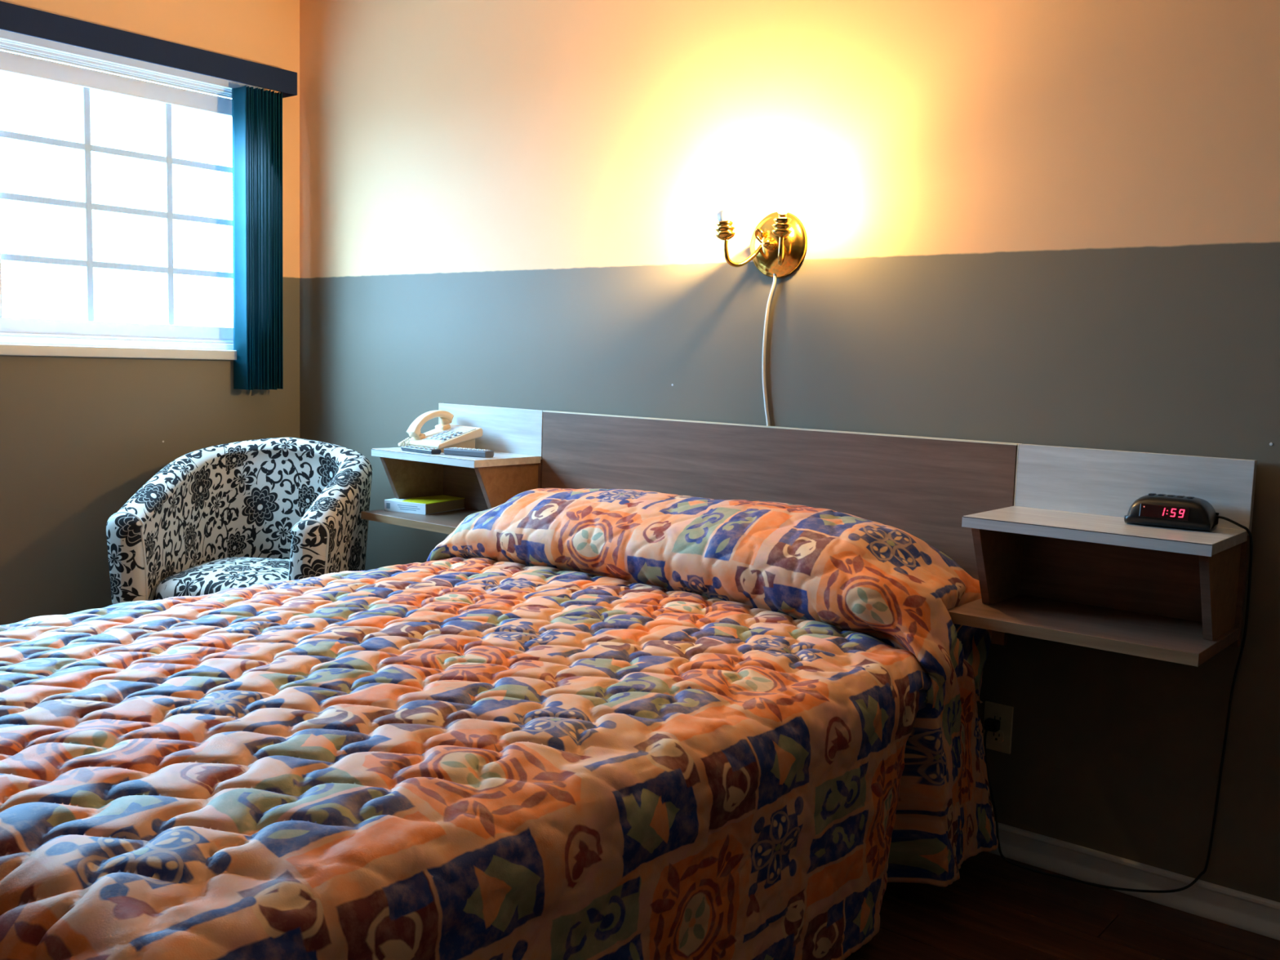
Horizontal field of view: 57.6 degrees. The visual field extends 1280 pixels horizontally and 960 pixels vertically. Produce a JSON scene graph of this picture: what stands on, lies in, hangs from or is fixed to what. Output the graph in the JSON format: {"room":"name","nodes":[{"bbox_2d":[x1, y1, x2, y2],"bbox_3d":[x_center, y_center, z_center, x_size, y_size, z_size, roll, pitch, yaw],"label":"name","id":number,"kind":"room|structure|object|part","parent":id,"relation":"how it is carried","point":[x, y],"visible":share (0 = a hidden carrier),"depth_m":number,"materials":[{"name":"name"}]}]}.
{"room":"hotel room","nodes":[
{"label":"hotel room","id":0,"kind":"room"},
{"bbox_2d":[0,0,299,625],"bbox_3d":[-3.134,-0.432,2.315,0.141,2.560,5.600,7,8,39],"label":"wall","id":1,"kind":"structure","parent":0,"point":[80,437],"depth_m":3.90,"materials":[{"name":"paint"}]},
{"bbox_2d":[0,29,262,359],"bbox_3d":[-1.990,-0.885,3.618,0.159,0.988,1.845,7,8,39],"label":"window","id":2,"kind":"structure","parent":1,"relation":"in","point":[18,336],"depth_m":3.88,"materials":[{"name":"white plastic"}]},
{"bbox_3d":[-1.960,-0.406,3.631,0.044,0.035,1.845,7,8,39],"label":"sill","id":3,"kind":"part","parent":2,"relation":"part of","materials":[{"name":"white paint"}]},
{"bbox_2d":[0,0,297,390],"bbox_3d":[-1.925,-0.848,3.533,0.096,1.145,1.983,7,8,39],"label":"vertical blind","id":4,"kind":"object","parent":2,"relation":"attached to","point":[256,113],"visible":1,"depth_m":4.14,"materials":[{"name":"blue fabric"}]},
{"bbox_2d":[299,0,1279,902],"bbox_3d":[1.031,-0.335,2.569,6.240,2.560,0.101,7,8,39],"label":"wall","id":5,"kind":"structure","parent":0,"point":[1036,222],"depth_m":2.86,"materials":[{"name":"paint"}]},
{"bbox_2d":[360,403,543,534],"bbox_3d":[-0.584,-0.038,3.653,0.495,0.382,0.336,7,8,39],"label":"nightstand","id":6,"kind":"object","parent":5,"relation":"attached to","point":[514,435],"visible":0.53,"depth_m":3.67,"materials":[{"name":"wood"}]},
{"bbox_3d":[-0.745,0.003,3.805,0.018,0.178,0.251,7,8,39],"label":"panel","id":7,"kind":"part","parent":6,"relation":"part of","materials":[{"name":"brown wood"}]},
{"bbox_2d":[400,445,441,454],"bbox_3d":[-0.679,-0.094,3.606,0.160,0.016,0.038,7,8,43],"label":"remote control","id":8,"kind":"object","parent":6,"relation":"on","point":[408,448],"visible":1,"depth_m":3.58,"materials":[{"name":"grey plastic"}]},
{"bbox_2d":[362,508,479,527],"bbox_3d":[-0.599,0.124,3.659,0.492,0.024,0.303,7,8,39],"label":"shelf","id":9,"kind":"object","parent":6,"relation":"attached to","point":[453,518],"depth_m":3.61,"materials":[{"name":"grey wood"}]},
{"bbox_2d":[384,494,464,515],"bbox_3d":[-0.690,0.077,3.800,0.166,0.035,0.245,5,7,27],"label":"book","id":10,"kind":"object","parent":6,"relation":"on","point":[425,505],"visible":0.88,"depth_m":3.72,"materials":[{"name":"paper"}]},
{"bbox_2d":[397,409,482,452],"bbox_3d":[-0.645,-0.160,3.729,0.180,0.123,0.245,-3,8,-40],"label":"desk telephone","id":11,"kind":"object","parent":6,"relation":"on","point":[445,435],"visible":0.99,"depth_m":3.71,"materials":[{"name":"beige plastic"}]},
{"bbox_3d":[-0.750,-0.124,3.775,0.059,0.035,0.082,4,6,24],"label":"coiled cord","id":12,"kind":"part","parent":11,"relation":"part of","materials":[{"name":"beige plastic"}]},
{"bbox_2d":[372,447,540,467],"bbox_3d":[-0.579,-0.076,3.645,0.481,0.022,0.274,7,8,39],"label":"shelf","id":13,"kind":"object","parent":6,"relation":"attached to","point":[504,457],"depth_m":3.55,"materials":[{"name":"wood"}]},
{"bbox_2d":[444,447,493,457],"bbox_3d":[-0.519,-0.084,3.525,0.155,0.022,0.046,5,7,27],"label":"remote control","id":14,"kind":"object","parent":6,"relation":"on","point":[482,453],"visible":1,"depth_m":3.50,"materials":[{"name":"grey plastic"}]},
{"bbox_3d":[-0.482,-0.160,3.749,0.482,0.152,0.020,7,8,39],"label":"panel","id":15,"kind":"part","parent":6,"relation":"part of","materials":[{"name":"wood"}]},
{"bbox_3d":[-0.488,0.030,3.769,0.480,0.230,0.020,7,8,39],"label":"panel","id":16,"kind":"part","parent":6,"relation":"part of","materials":[{"name":"brown wood"}]},
{"bbox_3d":[-0.404,0.042,3.524,0.018,0.178,0.251,7,8,39],"label":"panel","id":17,"kind":"part","parent":6,"relation":"part of","materials":[{"name":"brown wood"}]},
{"bbox_2d":[715,186,807,426],"bbox_3d":[0.306,-0.396,3.009,0.235,0.689,0.146,7,8,39],"label":"wall sconce","id":18,"kind":"object","parent":5,"relation":"attached to","point":[779,242],"visible":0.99,"depth_m":3.00,"materials":[{"name":"gold metal"}]},
{"bbox_3d":[0.270,-0.586,3.020,0.116,0.069,0.015,0,6,-20],"label":"arm","id":19,"kind":"part","parent":18,"relation":"part of","materials":[{"name":"gold metal"}]},
{"bbox_3d":[0.337,-0.299,3.074,0.039,0.486,0.016,7,8,39],"label":"power cord","id":20,"kind":"part","parent":18,"relation":"part of","materials":[{"name":"white plastic"}]},
{"bbox_3d":[0.359,-0.576,2.947,0.015,0.069,0.116,3,6,9],"label":"arm","id":21,"kind":"part","parent":18,"relation":"part of","materials":[{"name":"gold metal"}]},
{"bbox_2d":[777,213,786,217],"bbox_3d":[0.354,-0.654,2.887,0.021,0.013,0.021,7,8,39],"label":"socket","id":22,"kind":"object","parent":18,"relation":"attached to","point":[780,215],"depth_m":2.88,"materials":[{"name":"gold metal"}]},
{"bbox_3d":[0.355,-0.694,2.883,0.036,0.067,0.036,7,8,39],"label":"bulb","id":23,"kind":"part","parent":18,"relation":"part of","materials":[{"name":"white glass"}]},
{"bbox_2d":[541,410,1018,645],"bbox_3d":[0.280,0.083,3.141,1.498,0.467,0.031,7,8,39],"label":"headboard","id":24,"kind":"object","parent":5,"relation":"attached to","point":[923,487],"visible":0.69,"depth_m":3.00,"materials":[{"name":"brown wood"}]},
{"bbox_2d":[982,701,1013,754],"bbox_3d":[0.839,0.581,2.731,0.070,0.114,0.008,7,8,39],"label":"wall outlet","id":25,"kind":"object","parent":5,"relation":"attached to","point":[1000,740],"visible":0.86,"depth_m":2.72,"materials":[{"name":"beige plastic"}]},
{"bbox_2d":[989,730,1004,742],"bbox_3d":[0.837,0.601,2.731,0.034,0.029,0.003,7,8,39],"label":"receptacle","id":26,"kind":"object","parent":25,"relation":"attached to","point":[998,736],"depth_m":2.73,"materials":[{"name":"beige plastic"}]},
{"bbox_2d":[991,712,1004,726],"bbox_3d":[0.838,0.561,2.727,0.034,0.029,0.003,7,8,39],"label":"receptacle","id":27,"kind":"object","parent":25,"relation":"attached to","point":[998,716],"depth_m":2.72,"materials":[{"name":"beige plastic"}]},
{"bbox_2d":[947,443,1257,666],"bbox_3d":[0.942,0.137,2.396,0.502,0.382,0.336,7,8,39],"label":"nightstand","id":28,"kind":"object","parent":5,"relation":"attached to","point":[1063,563],"visible":0.92,"depth_m":2.44,"materials":[{"name":"wood"}]},
{"bbox_3d":[0.781,0.178,2.548,0.018,0.178,0.251,7,8,39],"label":"panel","id":29,"kind":"part","parent":28,"relation":"part of","materials":[{"name":"brown wood"}]},
{"bbox_2d":[947,594,1239,666],"bbox_3d":[0.927,0.299,2.402,0.499,0.024,0.303,7,8,39],"label":"shelf","id":30,"kind":"object","parent":28,"relation":"attached to","point":[1164,634],"depth_m":2.36,"materials":[{"name":"brown wood"}]},
{"bbox_2d":[964,506,1247,555],"bbox_3d":[0.948,0.099,2.387,0.484,0.022,0.274,7,8,39],"label":"shelf","id":31,"kind":"object","parent":28,"relation":"attached to","point":[1100,525],"depth_m":2.33,"materials":[{"name":"wood"}]},
{"bbox_2d":[983,493,1252,893],"bbox_3d":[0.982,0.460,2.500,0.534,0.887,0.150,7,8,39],"label":"alarm clock","id":32,"kind":"object","parent":28,"relation":"on","point":[1182,512],"visible":0.99,"depth_m":2.35,"materials":[{"name":"black plastic"}]},
{"bbox_3d":[1.039,0.205,2.511,0.482,0.230,0.020,7,8,39],"label":"panel","id":33,"kind":"part","parent":28,"relation":"part of","materials":[{"name":"brown wood"}]},
{"bbox_3d":[1.046,0.015,2.491,0.484,0.152,0.020,7,8,39],"label":"panel","id":34,"kind":"part","parent":28,"relation":"part of","materials":[{"name":"wood"}]},
{"bbox_3d":[1.124,0.217,2.265,0.018,0.178,0.251,7,8,39],"label":"panel","id":35,"kind":"part","parent":28,"relation":"part of","materials":[{"name":"brown wood"}]},
{"bbox_2d":[989,821,1279,940],"bbox_3d":[0.972,0.859,2.632,6.000,0.070,0.024,7,8,39],"label":"baseboard","id":36,"kind":"structure","parent":5,"relation":"attached to","point":[1259,915],"depth_m":2.53,"materials":[{"name":"white paint"}]},
{"bbox_2d":[844,851,1279,959],"bbox_3d":[-0.754,1.098,0.453,8.248,0.060,5.800,7,8,39],"label":"floor","id":37,"kind":"structure","parent":0,"point":[997,908],"depth_m":2.39,"materials":[{"name":"laminate"}]},
{"bbox_2d":[106,437,372,604],"bbox_3d":[-1.243,0.294,3.772,0.689,0.830,0.657,2,6,5],"label":"armchair","id":38,"kind":"object","parent":37,"relation":"on","point":[213,519],"visible":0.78,"depth_m":3.75,"materials":[{"name":"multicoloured fabric"}]},
{"bbox_3d":[-1.549,0.378,3.498,0.118,0.560,0.046,2,6,5],"label":"arm","id":39,"kind":"part","parent":38,"relation":"part of","materials":[{"name":"black fabric"}]},
{"bbox_2d":[155,556,289,599],"bbox_3d":[-1.250,0.346,3.703,0.444,0.160,0.492,2,6,5],"label":"seat cushion","id":40,"kind":"object","parent":38,"relation":"on","point":[175,576],"depth_m":3.57,"materials":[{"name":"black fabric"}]},
{"bbox_3d":[-0.991,0.399,3.453,0.118,0.560,0.046,2,6,5],"label":"arm","id":41,"kind":"part","parent":38,"relation":"part of","materials":[{"name":"black fabric"}]},
{"bbox_3d":[-0.395,0.619,2.392,1.400,0.515,2.010,7,8,39],"label":"bed","id":42,"kind":"object","parent":37,"relation":"on","visible":0},
{"bbox_2d":[0,488,998,959],"bbox_3d":[-0.421,0.469,2.338,1.626,0.770,2.127,7,8,39],"label":"bedspread","id":43,"kind":"object","parent":42,"relation":"on","point":[592,724],"visible":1,"depth_m":1.85,"materials":[{"name":"multicoloured fabric"}]}
]}

